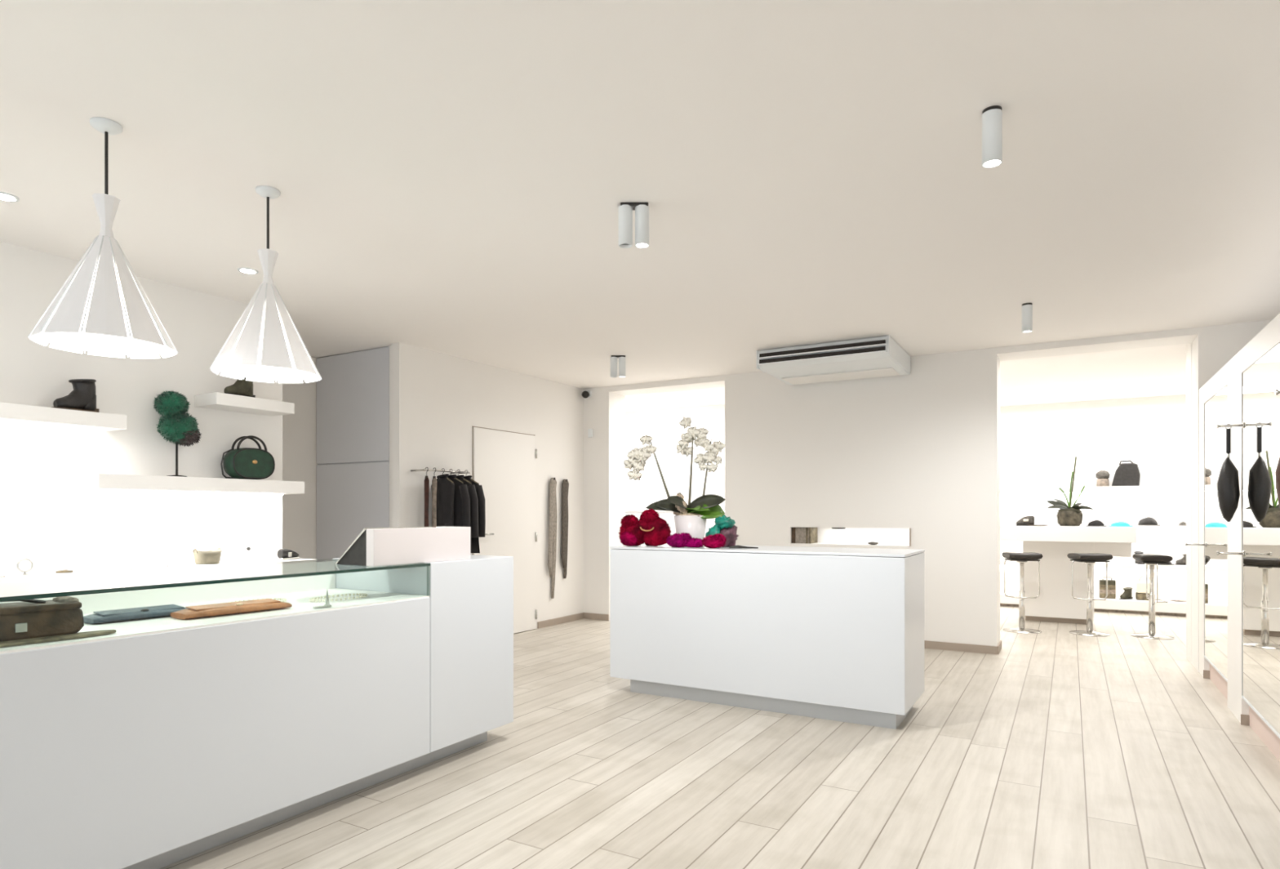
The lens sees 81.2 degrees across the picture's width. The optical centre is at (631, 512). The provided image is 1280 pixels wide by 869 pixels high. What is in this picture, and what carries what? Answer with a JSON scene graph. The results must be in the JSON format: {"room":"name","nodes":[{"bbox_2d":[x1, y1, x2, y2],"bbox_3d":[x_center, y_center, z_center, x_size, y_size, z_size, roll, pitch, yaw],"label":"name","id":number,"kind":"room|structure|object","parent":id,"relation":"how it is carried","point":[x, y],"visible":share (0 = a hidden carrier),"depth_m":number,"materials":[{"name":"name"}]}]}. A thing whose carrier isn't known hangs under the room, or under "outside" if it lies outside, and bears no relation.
{"room":"clothing store","nodes":[
{"label":"clothing store","id":0,"kind":"room"},
{"bbox_2d":[0,240,583,633],"bbox_3d":[-3.556,-0.100,4.756,1.150,2.680,10.600,0,0,30],"label":"wall","id":1,"kind":"structure","parent":0,"point":[52,523],"depth_m":4.78,"materials":[{"name":"white paint"}]},
{"bbox_2d":[0,402,126,431],"bbox_3d":[-3.656,-0.511,3.203,0.249,0.088,2.620,0,0,30],"label":"wall shelf","id":2,"kind":"object","parent":1,"relation":"attached to","point":[15,414],"visible":1,"depth_m":4.02,"materials":[{"name":"white wood"}]},
{"bbox_2d":[51,378,98,412],"bbox_3d":[-3.074,-0.651,4.122,0.110,0.192,0.220,0,0,26],"label":"boot","id":3,"kind":"object","parent":2,"relation":"on","point":[83,397],"visible":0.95,"depth_m":4.12,"materials":[{"name":"black leather"}]},
{"bbox_2d":[76,473,304,494],"bbox_3d":[-2.739,-0.171,4.765,0.249,0.093,1.296,0,0,30],"label":"wall shelf","id":4,"kind":"object","parent":1,"relation":"attached to","point":[88,482],"visible":1,"depth_m":4.56,"materials":[{"name":"white wood"}]},
{"bbox_2d":[153,390,201,476],"bbox_3d":[-2.808,-0.485,4.615,0.223,0.537,0.272,0,0,30],"label":"topiary","id":5,"kind":"object","parent":4,"relation":"on","point":[175,424],"visible":1,"depth_m":4.55,"materials":[{"name":"green plant"}]},
{"bbox_2d":[220,435,275,479],"bbox_3d":[-2.583,-0.367,5.016,0.146,0.296,0.336,0,0,30],"label":"handbag","id":6,"kind":"object","parent":4,"relation":"on","point":[244,463],"visible":0.99,"depth_m":4.96,"materials":[{"name":"green leather"}]},
{"bbox_2d":[194,391,294,416],"bbox_3d":[-2.590,-0.723,5.018,0.249,0.075,0.550,0,0,30],"label":"wall shelf","id":7,"kind":"object","parent":1,"relation":"attached to","point":[216,400],"visible":1,"depth_m":4.91,"materials":[{"name":"white wood"}]},
{"bbox_2d":[223,376,255,397],"bbox_3d":[-2.597,-0.851,4.934,0.104,0.182,0.209,0,0,26],"label":"boot","id":8,"kind":"object","parent":7,"relation":"on","point":[242,387],"visible":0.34,"depth_m":4.92,"materials":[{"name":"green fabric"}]},
{"bbox_2d":[391,342,403,527],"bbox_3d":[-1.995,-0.100,6.367,0.090,2.680,0.040,0,0,30],"label":"trim","id":9,"kind":"structure","parent":1,"relation":"attached to","point":[397,348],"depth_m":6.35,"materials":[{"name":"white paint"}]},
{"bbox_2d":[410,468,470,473],"bbox_3d":[-1.694,-0.360,6.585,0.207,0.017,0.560,0,0,30],"label":"rail","id":10,"kind":"object","parent":1,"relation":"attached to","point":[421,469],"visible":0.96,"depth_m":6.47,"materials":[{"name":"silver metal"}]},
{"bbox_2d":[424,466,429,526],"bbox_3d":[-1.736,-0.046,6.325,0.052,0.673,0.029,0,0,30],"label":"scarf","id":11,"kind":"object","parent":10,"relation":"hanging from","point":[426,478],"visible":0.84,"depth_m":6.31,"materials":[{"name":"brown fabric"}]},
{"bbox_2d":[431,467,436,527],"bbox_3d":[-1.690,-0.061,6.403,0.052,0.643,0.029,0,0,30],"label":"scarf","id":12,"kind":"object","parent":10,"relation":"hanging from","point":[434,479],"visible":0.84,"depth_m":6.39,"materials":[{"name":"grey fabric"}]},
{"bbox_2d":[431,467,454,526],"bbox_3d":[-1.640,-0.071,6.489,0.270,0.623,0.075,0,0,30],"label":"coat","id":13,"kind":"object","parent":10,"relation":"hanging from","point":[445,486],"visible":0.74,"depth_m":6.44,"materials":[{"name":"black fabric"}]},
{"bbox_2d":[448,468,470,526],"bbox_3d":[-1.591,-0.046,6.572,0.440,0.673,0.078,0,0,30],"label":"coat","id":14,"kind":"object","parent":10,"relation":"hanging from","point":[461,510],"visible":0.44,"depth_m":6.50,"materials":[{"name":"black fabric"}]},
{"bbox_2d":[456,469,478,548],"bbox_3d":[-1.543,-0.031,6.654,0.452,0.703,0.078,0,0,30],"label":"coat","id":15,"kind":"object","parent":10,"relation":"hanging from","point":[471,488],"visible":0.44,"depth_m":6.54,"materials":[{"name":"black fabric"}]},
{"bbox_2d":[463,469,485,552],"bbox_3d":[-1.493,-0.009,6.740,0.440,0.747,0.078,0,0,30],"label":"coat","id":16,"kind":"object","parent":10,"relation":"hanging from","point":[482,508],"visible":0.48,"depth_m":6.63,"materials":[{"name":"black fabric"}]},
{"bbox_2d":[471,426,537,633],"bbox_3d":[-1.235,0.209,7.490,0.082,2.062,0.964,0,0,30],"label":"door","id":17,"kind":"structure","parent":1,"relation":"in","point":[504,462],"depth_m":7.58,"materials":[{"name":"white"}]},
{"bbox_2d":[547,477,556,598],"bbox_3d":[-0.859,0.279,8.152,0.060,1.322,0.186,0,0,30],"label":"scarf","id":18,"kind":"object","parent":1,"relation":"hanging from","point":[552,551],"visible":1,"depth_m":8.13,"materials":[{"name":"grey fabric"}]},
{"bbox_2d":[537,612,583,628],"bbox_3d":[-1.250,1.205,7.534,0.014,0.070,2.726,0,0,30],"label":"baseboard","id":19,"kind":"structure","parent":1,"relation":"attached to","point":[557,620],"depth_m":8.29,"materials":[{"name":"beige wood"}]},
{"bbox_2d":[561,479,568,577],"bbox_3d":[-0.742,0.184,8.352,0.060,1.112,0.150,0,0,30],"label":"scarf","id":20,"kind":"object","parent":1,"relation":"hanging from","point":[565,483],"visible":1,"depth_m":8.33,"materials":[{"name":"grey fabric"}]},
{"bbox_2d":[282,356,317,559],"bbox_3d":[-3.180,-0.100,6.680,0.150,2.680,1.900,0,0,30],"label":"wall","id":21,"kind":"structure","parent":0,"point":[300,428],"depth_m":6.81,"materials":[{"name":"white paint"}]},
{"bbox_2d":[0,0,1279,412],"bbox_3d":[0.072,-1.500,5.060,11.000,0.120,15.200,0,0,30],"label":"ceiling","id":22,"kind":"structure","parent":0,"point":[451,177],"depth_m":3.14,"materials":[{"name":"white paint"}]},
{"bbox_2d":[0,191,19,202],"bbox_3d":[-2.857,-1.437,3.399,0.110,0.006,0.110,0,0,30],"label":"recessed light","id":23,"kind":"object","parent":22,"relation":"in","point":[6,197],"visible":1,"depth_m":3.41,"materials":[{"name":"white"}]},
{"bbox_2d":[27,116,177,358],"bbox_3d":[-1.947,-1.028,2.768,0.443,0.825,0.456,0,0,19],"label":"pendant lamp","id":24,"kind":"object","parent":22,"relation":"hanging from","point":[102,308],"visible":1,"depth_m":2.70,"materials":[{"name":"white plastic"}]},
{"bbox_2d":[37,253,169,355],"bbox_3d":[-1.947,-0.812,2.768,0.400,0.375,0.400,0,0,19],"label":"diffuser","id":25,"kind":"object","parent":24,"relation":"attached to","point":[102,308],"depth_m":2.68,"materials":[{"name":"white"}]},
{"bbox_2d":[237,266,257,274],"bbox_3d":[-2.283,-1.437,4.444,0.110,0.006,0.110,0,0,30],"label":"recessed light","id":26,"kind":"object","parent":22,"relation":"in","point":[243,269],"visible":1,"depth_m":4.44,"materials":[{"name":"white"}]},
{"bbox_2d":[209,185,321,382],"bbox_3d":[-1.626,-1.028,3.339,0.443,0.825,0.456,0,0,19],"label":"pendant lamp","id":27,"kind":"object","parent":22,"relation":"hanging from","point":[265,344],"visible":1,"depth_m":3.26,"materials":[{"name":"white"}]},
{"bbox_2d":[217,301,316,380],"bbox_3d":[-1.626,-0.812,3.339,0.400,0.375,0.400,0,0,19],"label":"diffuser","id":28,"kind":"object","parent":27,"relation":"attached to","point":[265,343],"depth_m":3.24,"materials":[{"name":"white plastic"}]},
{"bbox_2d":[610,355,626,377],"bbox_3d":[-0.123,-1.344,6.878,0.144,0.192,0.066,0,0,0],"label":"ceiling spotlight","id":29,"kind":"object","parent":22,"relation":"attached to","point":[622,358],"visible":1,"depth_m":6.85,"materials":[{"name":"grey metal"}]},
{"bbox_2d":[618,202,648,248],"bbox_3d":[0.011,-1.344,3.495,0.144,0.192,0.066,0,0,0],"label":"ceiling spotlight","id":30,"kind":"object","parent":22,"relation":"attached to","point":[625,209],"visible":1,"depth_m":3.47,"materials":[{"name":"grey metal"}]},
{"bbox_2d":[756,334,911,385],"bbox_3d":[1.832,-1.342,6.733,1.136,0.188,0.993,0,0,30],"label":"air conditioner","id":31,"kind":"object","parent":22,"relation":"attached to","point":[880,356],"visible":1,"depth_m":6.47,"materials":[{"name":"white plastic"}]},
{"bbox_2d":[982,105,1002,168],"bbox_3d":[1.292,-1.344,2.674,0.066,0.192,0.066,0,0,30],"label":"ceiling spotlight","id":32,"kind":"object","parent":22,"relation":"attached to","point":[992,116],"visible":1,"depth_m":2.65,"materials":[{"name":"grey metal"}]},
{"bbox_2d":[1022,302,1032,333],"bbox_3d":[2.736,-1.344,5.161,0.066,0.192,0.066,0,0,30],"label":"ceiling spotlight","id":33,"kind":"object","parent":22,"relation":"attached to","point":[1027,308],"visible":1,"depth_m":5.13,"materials":[{"name":"grey metal"}]},
{"bbox_2d":[625,404,724,537],"bbox_3d":[0.730,-0.100,10.327,4.800,2.680,0.150,0,0,30],"label":"wall","id":34,"kind":"structure","parent":0,"point":[663,425],"depth_m":10.34,"materials":[{"name":"white paint"}]},
{"bbox_2d":[160,605,1279,868],"bbox_3d":[0.072,1.300,5.060,11.000,0.120,15.200,0,0,30],"label":"floor","id":35,"kind":"structure","parent":0,"point":[1058,748],"depth_m":3.42,"materials":[{"name":"beige wood"}]},
{"bbox_2d":[0,557,312,578],"bbox_3d":[-3.202,0.782,3.829,0.399,0.915,3.360,0,0,30],"label":"counter","id":36,"kind":"object","parent":35,"relation":"on","point":[100,570],"visible":0.09,"depth_m":4.36,"materials":[{"name":"white"}]},
{"bbox_2d":[16,558,33,575],"bbox_3d":[-3.137,0.281,3.860,0.066,0.087,0.040,0,0,-31],"label":"bracelet","id":37,"kind":"object","parent":36,"relation":"on","point":[24,573],"visible":1,"depth_m":3.85,"materials":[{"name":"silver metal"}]},
{"bbox_2d":[55,569,73,573],"bbox_3d":[-3.018,0.315,3.977,0.030,0.019,0.085,0,0,23],"label":"hair clip","id":38,"kind":"object","parent":36,"relation":"on","point":[60,571],"visible":1,"depth_m":3.96,"materials":[{"name":"plastic"}]},
{"bbox_2d":[192,547,222,564],"bbox_3d":[-2.674,0.276,4.707,0.120,0.098,0.160,0,0,30],"label":"basket","id":39,"kind":"object","parent":36,"relation":"on","point":[213,556],"visible":1,"depth_m":4.66,"materials":[{"name":"brown fabric"}]},
{"bbox_2d":[275,548,300,559],"bbox_3d":[-2.384,0.288,5.184,0.076,0.074,0.185,0,0,12],"label":"shoe","id":40,"kind":"object","parent":36,"relation":"on","point":[282,553],"visible":1,"depth_m":5.13,"materials":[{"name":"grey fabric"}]},
{"bbox_2d":[0,554,513,868],"bbox_3d":[-1.689,0.740,2.981,0.708,1.000,2.931,0,0,30],"label":"counter","id":41,"kind":"object","parent":35,"relation":"on","point":[157,742],"depth_m":2.76,"materials":[{"name":"white paint"}]},
{"bbox_2d":[0,595,84,641],"bbox_3d":[-1.916,0.323,2.255,0.153,0.126,0.409,0,0,37],"label":"handbag","id":42,"kind":"object","parent":41,"relation":"on","point":[63,615],"visible":0.93,"depth_m":2.29,"materials":[{"name":"brown leather"}]},
{"bbox_2d":[0,629,115,647],"bbox_3d":[-1.785,0.388,2.295,0.074,0.009,0.350,0,0,34],"label":"belt","id":43,"kind":"object","parent":41,"relation":"on","point":[89,633],"visible":1,"depth_m":2.29,"materials":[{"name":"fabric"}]},
{"bbox_2d":[83,604,186,623],"bbox_3d":[-1.841,0.374,2.787,0.167,0.036,0.340,0,0,34],"label":"clutch bag","id":44,"kind":"object","parent":41,"relation":"on","point":[100,616],"visible":0.93,"depth_m":2.72,"materials":[{"name":"blue leather"}]},
{"bbox_2d":[169,598,292,618],"bbox_3d":[-1.562,0.372,2.924,0.156,0.040,0.410,0,0,34],"label":"clutch bag","id":45,"kind":"object","parent":41,"relation":"on","point":[231,607],"visible":1,"depth_m":2.86,"materials":[{"name":"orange leather"}]},
{"bbox_2d":[226,597,286,602],"bbox_3d":[-1.617,0.386,3.211,0.171,0.012,0.271,0,0,30],"label":"necklace","id":46,"kind":"object","parent":41,"relation":"on","point":[282,599],"visible":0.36,"depth_m":3.29,"materials":[{"name":"beige"}]},
{"bbox_2d":[313,589,331,608],"bbox_3d":[-1.273,0.354,3.078,0.036,0.075,0.078,0,0,34],"label":"brooch","id":47,"kind":"object","parent":41,"relation":"on","point":[326,604],"visible":1,"depth_m":3.09,"materials":[{"name":"silver metal"}]},
{"bbox_2d":[309,592,367,601],"bbox_3d":[-1.327,0.386,3.389,0.151,0.012,0.291,0,0,30],"label":"necklace","id":48,"kind":"object","parent":41,"relation":"on","point":[312,599],"visible":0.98,"depth_m":3.38,"materials":[{"name":"beige"}]},
{"bbox_2d":[335,526,432,565],"bbox_3d":[-1.175,0.155,3.566,0.209,0.170,0.410,0,0,30],"label":"terminal","id":49,"kind":"object","parent":41,"relation":"on","point":[356,553],"visible":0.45,"depth_m":3.38,"materials":[{"name":"grey plastic"}]},
{"bbox_2d":[366,526,470,566],"bbox_3d":[-1.063,0.157,3.616,0.185,0.166,0.620,0,0,30],"label":"screen","id":50,"kind":"object","parent":41,"relation":"on","point":[384,546],"visible":1,"depth_m":3.52,"materials":[{"name":"white plastic"}]},
{"bbox_2d":[316,345,391,559],"bbox_3d":[-2.356,-0.100,6.889,1.060,2.680,0.504,0,0,30],"label":"tall cabinet","id":51,"kind":"object","parent":35,"relation":"on","point":[354,388],"visible":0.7,"depth_m":6.69,"materials":[{"name":"white paint"}]},
{"bbox_2d":[625,509,675,543],"bbox_3d":[0.061,0.600,10.274,1.140,1.280,0.420,0,0,30],"label":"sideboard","id":52,"kind":"object","parent":35,"relation":"on","point":[668,516],"visible":0.16,"depth_m":10.01,"materials":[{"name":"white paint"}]},
{"bbox_2d":[609,543,924,728],"bbox_3d":[0.858,0.739,4.962,1.954,1.003,0.656,0,0,30],"label":"counter","id":53,"kind":"object","parent":35,"relation":"on","point":[837,633],"depth_m":4.60,"materials":[{"name":"white paint"}]},
{"bbox_2d":[617,508,671,546],"bbox_3d":[0.091,0.102,5.229,0.383,0.268,0.181,0,0,8],"label":"handbag","id":54,"kind":"object","parent":53,"relation":"on","point":[651,530],"visible":1,"depth_m":5.18,"materials":[{"name":"red fur"}]},
{"bbox_2d":[623,416,725,538],"bbox_3d":[0.323,-0.224,5.320,0.700,0.922,0.329,0,0,-17],"label":"potted orchid","id":55,"kind":"object","parent":53,"relation":"on","point":[691,517],"visible":1,"depth_m":5.33,"materials":[{"name":"white plant"}]},
{"bbox_2d":[666,531,703,547],"bbox_3d":[0.367,0.182,5.026,0.273,0.108,0.115,0,0,2],"label":"fur collar","id":56,"kind":"object","parent":53,"relation":"on","point":[682,540],"visible":0.98,"depth_m":5.00,"materials":[{"name":"fur"}]},
{"bbox_2d":[701,533,726,547],"bbox_3d":[0.545,0.185,4.935,0.174,0.101,0.112,0,0,2],"label":"pouch","id":57,"kind":"object","parent":53,"relation":"on","point":[717,540],"visible":1,"depth_m":4.90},
{"bbox_2d":[705,515,738,546],"bbox_3d":[0.619,0.128,5.103,0.219,0.218,0.150,0,0,30],"label":"scarf","id":58,"kind":"object","parent":53,"relation":"on","point":[724,525],"visible":0.77,"depth_m":5.06,"materials":[{"name":"teal fabric"}]},
{"bbox_2d":[728,544,758,548],"bbox_3d":[0.741,0.227,4.925,0.190,0.020,0.058,0,0,5],"label":"glove","id":59,"kind":"object","parent":53,"relation":"on","point":[738,546],"visible":1,"depth_m":4.90,"materials":[{"name":"black leather"}]},
{"bbox_2d":[609,543,924,556],"bbox_3d":[0.858,0.244,4.962,1.954,0.015,0.656,0,0,30],"label":"countertop","id":60,"kind":"structure","parent":53,"relation":"on","point":[762,548],"depth_m":4.70,"materials":[{"name":"white paint"}]},
{"bbox_2d":[1001,551,1042,633],"bbox_3d":[4.085,0.830,7.806,0.360,0.820,0.360,0,0,10],"label":"bar stool","id":61,"kind":"object","parent":35,"relation":"on","point":[1021,557],"visible":1,"depth_m":7.78,"materials":[{"name":"silver metal"}]},
{"bbox_2d":[1001,551,1042,559],"bbox_3d":[4.085,0.456,7.806,0.316,0.072,0.260,0,0,10],"label":"seat cushion","id":62,"kind":"object","parent":61,"relation":"on","point":[1009,555],"depth_m":7.70,"materials":[{"name":"black leather"}]},
{"bbox_2d":[1000,520,1136,623],"bbox_3d":[4.789,0.661,8.263,1.290,1.157,0.700,0,0,30],"label":"counter","id":63,"kind":"object","parent":35,"relation":"on","point":[1055,602],"depth_m":8.27,"materials":[{"name":"white"}]},
{"bbox_2d":[1016,515,1034,525],"bbox_3d":[4.415,0.094,8.367,0.180,0.112,0.084,0,0,25],"label":"shoe","id":64,"kind":"object","parent":63,"relation":"on","point":[1029,520],"visible":0.95,"depth_m":8.33,"materials":[{"name":"grey fabric"}]},
{"bbox_2d":[1046,456,1093,525],"bbox_3d":[4.830,-0.230,8.220,0.456,0.761,0.315,0,0,16],"label":"potted plant","id":65,"kind":"object","parent":63,"relation":"on","point":[1067,515],"visible":0.99,"depth_m":8.19,"materials":[{"name":"green plant"}]},
{"bbox_2d":[1066,552,1112,636],"bbox_3d":[4.684,0.830,7.628,0.360,0.820,0.360,0,0,5],"label":"bar stool","id":66,"kind":"object","parent":35,"relation":"on","point":[1089,558],"visible":1,"depth_m":7.60,"materials":[{"name":"silver metal"}]},
{"bbox_2d":[1066,552,1112,560],"bbox_3d":[4.684,0.456,7.628,0.316,0.072,0.260,0,0,5],"label":"seat cushion","id":67,"kind":"object","parent":66,"relation":"on","point":[1074,556],"depth_m":7.52,"materials":[{"name":"black leather"}]},
{"bbox_2d":[1000,591,1186,616],"bbox_3d":[5.849,1.160,9.466,3.100,0.160,0.349,0,0,30],"label":"plinth","id":68,"kind":"object","parent":35,"relation":"on","point":[1109,605],"visible":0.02,"depth_m":9.14,"materials":[{"name":"white"}]},
{"bbox_2d":[1099,576,1115,598],"bbox_3d":[6.005,0.947,9.416,0.170,0.266,0.120,0,0,30],"label":"tote bag","id":69,"kind":"object","parent":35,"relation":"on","point":[1111,583],"visible":0.8,"depth_m":9.36,"materials":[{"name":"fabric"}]},
{"bbox_2d":[1119,586,1132,599],"bbox_3d":[6.161,1.009,9.299,0.186,0.141,0.093,0,0,-24],"label":"boot","id":70,"kind":"object","parent":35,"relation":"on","point":[1126,594],"visible":1,"depth_m":9.28,"materials":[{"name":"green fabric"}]},
{"bbox_2d":[1135,574,1149,599],"bbox_3d":[6.341,0.927,9.218,0.180,0.306,0.120,0,0,30],"label":"handbag","id":71,"kind":"object","parent":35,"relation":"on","point":[1140,594],"visible":0.58,"depth_m":9.19,"materials":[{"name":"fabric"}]},
{"bbox_2d":[1130,553,1173,639],"bbox_3d":[5.193,0.830,7.445,0.360,0.820,0.360,0,0,20],"label":"bar stool","id":72,"kind":"object","parent":35,"relation":"on","point":[1152,559],"visible":1,"depth_m":7.42,"materials":[{"name":"silver metal"}]},
{"bbox_2d":[1132,553,1173,561],"bbox_3d":[5.193,0.456,7.445,0.260,0.072,0.316,0,0,20],"label":"seat cushion","id":73,"kind":"object","parent":72,"relation":"on","point":[1138,557],"depth_m":7.32,"materials":[{"name":"black leather"}]},
{"bbox_2d":[791,526,817,543],"bbox_3d":[1.750,0.231,7.542,0.193,0.158,0.240,0,0,30],"label":"file box","id":74,"kind":"object","parent":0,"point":[799,534],"visible":0.81,"depth_m":7.45,"materials":[{"name":"brown leather"}]},
{"bbox_2d":[583,319,1272,671],"bbox_3d":[2.938,-0.100,6.879,7.900,2.680,0.360,0,0,30],"label":"wall","id":75,"kind":"structure","parent":0,"point":[877,459],"depth_m":7.03,"materials":[{"name":"white paint"}]},
{"bbox_2d":[582,390,591,398],"bbox_3d":[-0.522,-1.364,8.630,0.084,0.092,0.125,0,0,30],"label":"security camera","id":76,"kind":"object","parent":75,"relation":"attached to","point":[585,394],"visible":1,"depth_m":8.59,"materials":[{"name":"white"}]},
{"bbox_2d":[583,612,1001,653],"bbox_3d":[1.411,1.205,7.768,4.365,0.070,0.374,0,0,30],"label":"baseboard","id":77,"kind":"structure","parent":75,"relation":"attached to","point":[987,649],"depth_m":6.69,"materials":[{"name":"beige wood"}]},
{"bbox_2d":[909,528,911,546],"bbox_3d":[2.568,0.229,6.876,0.011,0.163,0.020,0,0,30],"label":"trim","id":78,"kind":"structure","parent":75,"relation":"attached to","point":[909,528],"depth_m":6.87,"materials":[{"name":"beige"}]},
{"bbox_2d":[1199,312,1279,406],"bbox_3d":[3.353,-0.885,3.620,0.384,0.140,4.838,0,0,30],"label":"trim","id":79,"kind":"structure","parent":75,"relation":"attached to","point":[1268,337],"depth_m":4.29,"materials":[{"name":"white"}]},
{"bbox_2d":[1000,394,1186,599],"bbox_3d":[6.105,-0.100,9.606,5.200,2.680,0.150,0,0,30],"label":"wall","id":80,"kind":"structure","parent":0,"point":[1040,444],"depth_m":9.57,"materials":[{"name":"white paint"}]},
{"bbox_2d":[1000,484,1186,493],"bbox_3d":[5.780,-0.288,9.547,2.900,0.073,0.279,0,0,30],"label":"wall shelf","id":81,"kind":"object","parent":80,"relation":"attached to","point":[1158,487],"visible":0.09,"depth_m":9.37,"materials":[{"name":"white wood"}]},
{"bbox_2d":[1095,470,1110,486],"bbox_3d":[5.962,-0.429,9.440,0.154,0.209,0.150,0,0,30],"label":"knit hat","id":82,"kind":"object","parent":81,"relation":"on","point":[1102,476],"visible":0.97,"depth_m":9.39,"materials":[{"name":"grey fabric"}]},
{"bbox_2d":[1111,460,1140,485],"bbox_3d":[6.172,-0.486,9.318,0.293,0.323,0.140,0,0,30],"label":"shoulder bag","id":83,"kind":"object","parent":81,"relation":"on","point":[1126,473],"visible":0.91,"depth_m":9.25,"materials":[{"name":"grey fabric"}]},
{"bbox_2d":[1000,559,1186,569],"bbox_3d":[5.862,0.635,9.488,3.100,0.125,0.299,0,0,30],"label":"wall shelf","id":84,"kind":"object","parent":80,"relation":"attached to","point":[1098,564],"depth_m":9.18,"materials":[{"name":"white"}]},
{"bbox_2d":[1133,551,1144,564],"bbox_3d":[6.279,0.560,9.222,0.098,0.150,0.197,0,0,21],"label":"boot","id":85,"kind":"object","parent":84,"relation":"on","point":[1135,552],"visible":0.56,"depth_m":9.23,"materials":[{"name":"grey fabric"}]},
{"bbox_2d":[1174,553,1186,564],"bbox_3d":[6.682,0.564,9.022,0.186,0.141,0.093,0,0,39],"label":"boot","id":86,"kind":"object","parent":84,"relation":"on","point":[1182,561],"visible":0.47,"depth_m":9.01,"materials":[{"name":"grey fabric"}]},
{"bbox_2d":[1000,516,1186,530],"bbox_3d":[5.862,0.143,9.488,3.100,0.170,0.299,0,0,30],"label":"wall shelf","id":87,"kind":"object","parent":80,"relation":"attached to","point":[1139,527],"depth_m":9.06,"materials":[{"name":"white"}]},
{"bbox_2d":[1186,342,1191,663],"bbox_3d":[6.450,-0.100,7.171,2.140,2.680,3.700,0,0,30],"label":"wall","id":88,"kind":"structure","parent":0,"point":[1188,346],"depth_m":6.24,"materials":[{"name":"white paint"}]},
{"bbox_2d":[1199,403,1209,675],"bbox_3d":[4.515,0.210,5.599,0.384,2.060,0.248,0,0,30],"label":"wall pier","id":89,"kind":"object","parent":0,"point":[1204,664],"visible":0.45,"depth_m":5.67,"materials":[{"name":"white paint"}]},
{"bbox_2d":[1203,669,1209,678],"bbox_3d":[4.301,1.210,5.573,0.050,0.060,0.012,0,0,30],"label":"baseboard","id":90,"kind":"object","parent":89,"relation":"attached to","point":[1206,673],"visible":0.64,"depth_m":5.57,"materials":[{"name":"beige wood"}]},
{"bbox_2d":[1204,384,1227,681],"bbox_3d":[4.053,0.134,5.164,0.028,1.897,0.964,0,0,30],"label":"wall mirror","id":91,"kind":"object","parent":89,"relation":"attached to","point":[1216,407],"visible":0.86,"depth_m":5.15,"materials":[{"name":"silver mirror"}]},
{"bbox_2d":[1184,542,1205,546],"bbox_3d":[4.206,0.240,5.567,0.124,0.035,0.036,0,0,30],"label":"rod","id":92,"kind":"object","parent":91,"relation":"attached to","point":[1185,544],"visible":1,"depth_m":5.56,"materials":[{"name":"silver metal"}]},
{"bbox_2d":[1209,663,1279,761],"bbox_3d":[3.160,1.155,3.589,0.015,0.170,4.590,0,0,30],"label":"trim","id":93,"kind":"structure","parent":89,"relation":"attached to","point":[1262,730],"depth_m":4.13,"materials":[{"name":"beige wood"}]},
{"bbox_2d":[1227,372,1248,722],"bbox_3d":[3.847,0.210,4.461,0.384,2.060,0.450,0,0,30],"label":"wall pier","id":94,"kind":"object","parent":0,"point":[1237,704],"visible":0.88,"depth_m":4.50,"materials":[{"name":"white paint"}]},
{"bbox_2d":[1240,714,1248,725],"bbox_3d":[3.582,1.210,4.348,0.050,0.060,0.012,0,0,30],"label":"baseboard","id":95,"kind":"object","parent":94,"relation":"attached to","point":[1244,717],"visible":0.64,"depth_m":4.35,"materials":[{"name":"beige wood"}]},
{"bbox_2d":[1241,342,1279,737],"bbox_3d":[3.314,0.134,3.905,0.028,1.897,1.044,0,0,30],"label":"wall mirror","id":96,"kind":"object","parent":94,"relation":"attached to","point":[1260,404],"visible":1,"depth_m":3.92,"materials":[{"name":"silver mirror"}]},
{"bbox_2d":[1216,550,1244,556],"bbox_3d":[3.497,0.240,4.359,0.124,0.035,0.036,0,0,30],"label":"rod","id":97,"kind":"object","parent":96,"relation":"attached to","point":[1218,553],"visible":1,"depth_m":4.35,"materials":[{"name":"silver metal"}]},
{"bbox_2d":[1216,422,1244,428],"bbox_3d":[3.497,-0.505,4.359,0.124,0.035,0.036,0,0,30],"label":"rod","id":98,"kind":"object","parent":96,"relation":"attached to","point":[1242,424],"visible":1,"depth_m":4.35,"materials":[{"name":"silver metal"}]},
{"bbox_2d":[1217,423,1239,521],"bbox_3d":[3.490,-0.231,4.364,0.106,0.572,0.120,0,0,30],"label":"hanging bag","id":99,"kind":"object","parent":98,"relation":"hanging from","point":[1228,482],"visible":1,"depth_m":4.33,"materials":[{"name":"black leather"}]},
{"bbox_3d":[3.100,0.210,3.189,0.384,2.060,0.400,0,0,30],"label":"wall pier","id":100,"kind":"object","parent":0,"visible":0},
{"bbox_3d":[2.574,0.133,2.646,0.028,1.897,1.064,0,0,30],"label":"wall mirror","id":101,"kind":"object","parent":100,"relation":"attached to","visible":0},
{"bbox_2d":[1274,389,1279,395],"bbox_3d":[2.763,-0.505,3.109,0.124,0.035,0.036,0,0,30],"label":"rod","id":102,"kind":"object","parent":101,"relation":"attached to","point":[1277,392],"visible":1,"depth_m":3.13,"materials":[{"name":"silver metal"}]},
{"bbox_2d":[1275,456,1279,506],"bbox_3d":[2.756,-0.231,3.113,0.106,0.572,0.120,0,0,30],"label":"hanging bag","id":103,"kind":"object","parent":102,"relation":"hanging from","point":[1277,469],"visible":1,"depth_m":3.13,"materials":[{"name":"leather"}]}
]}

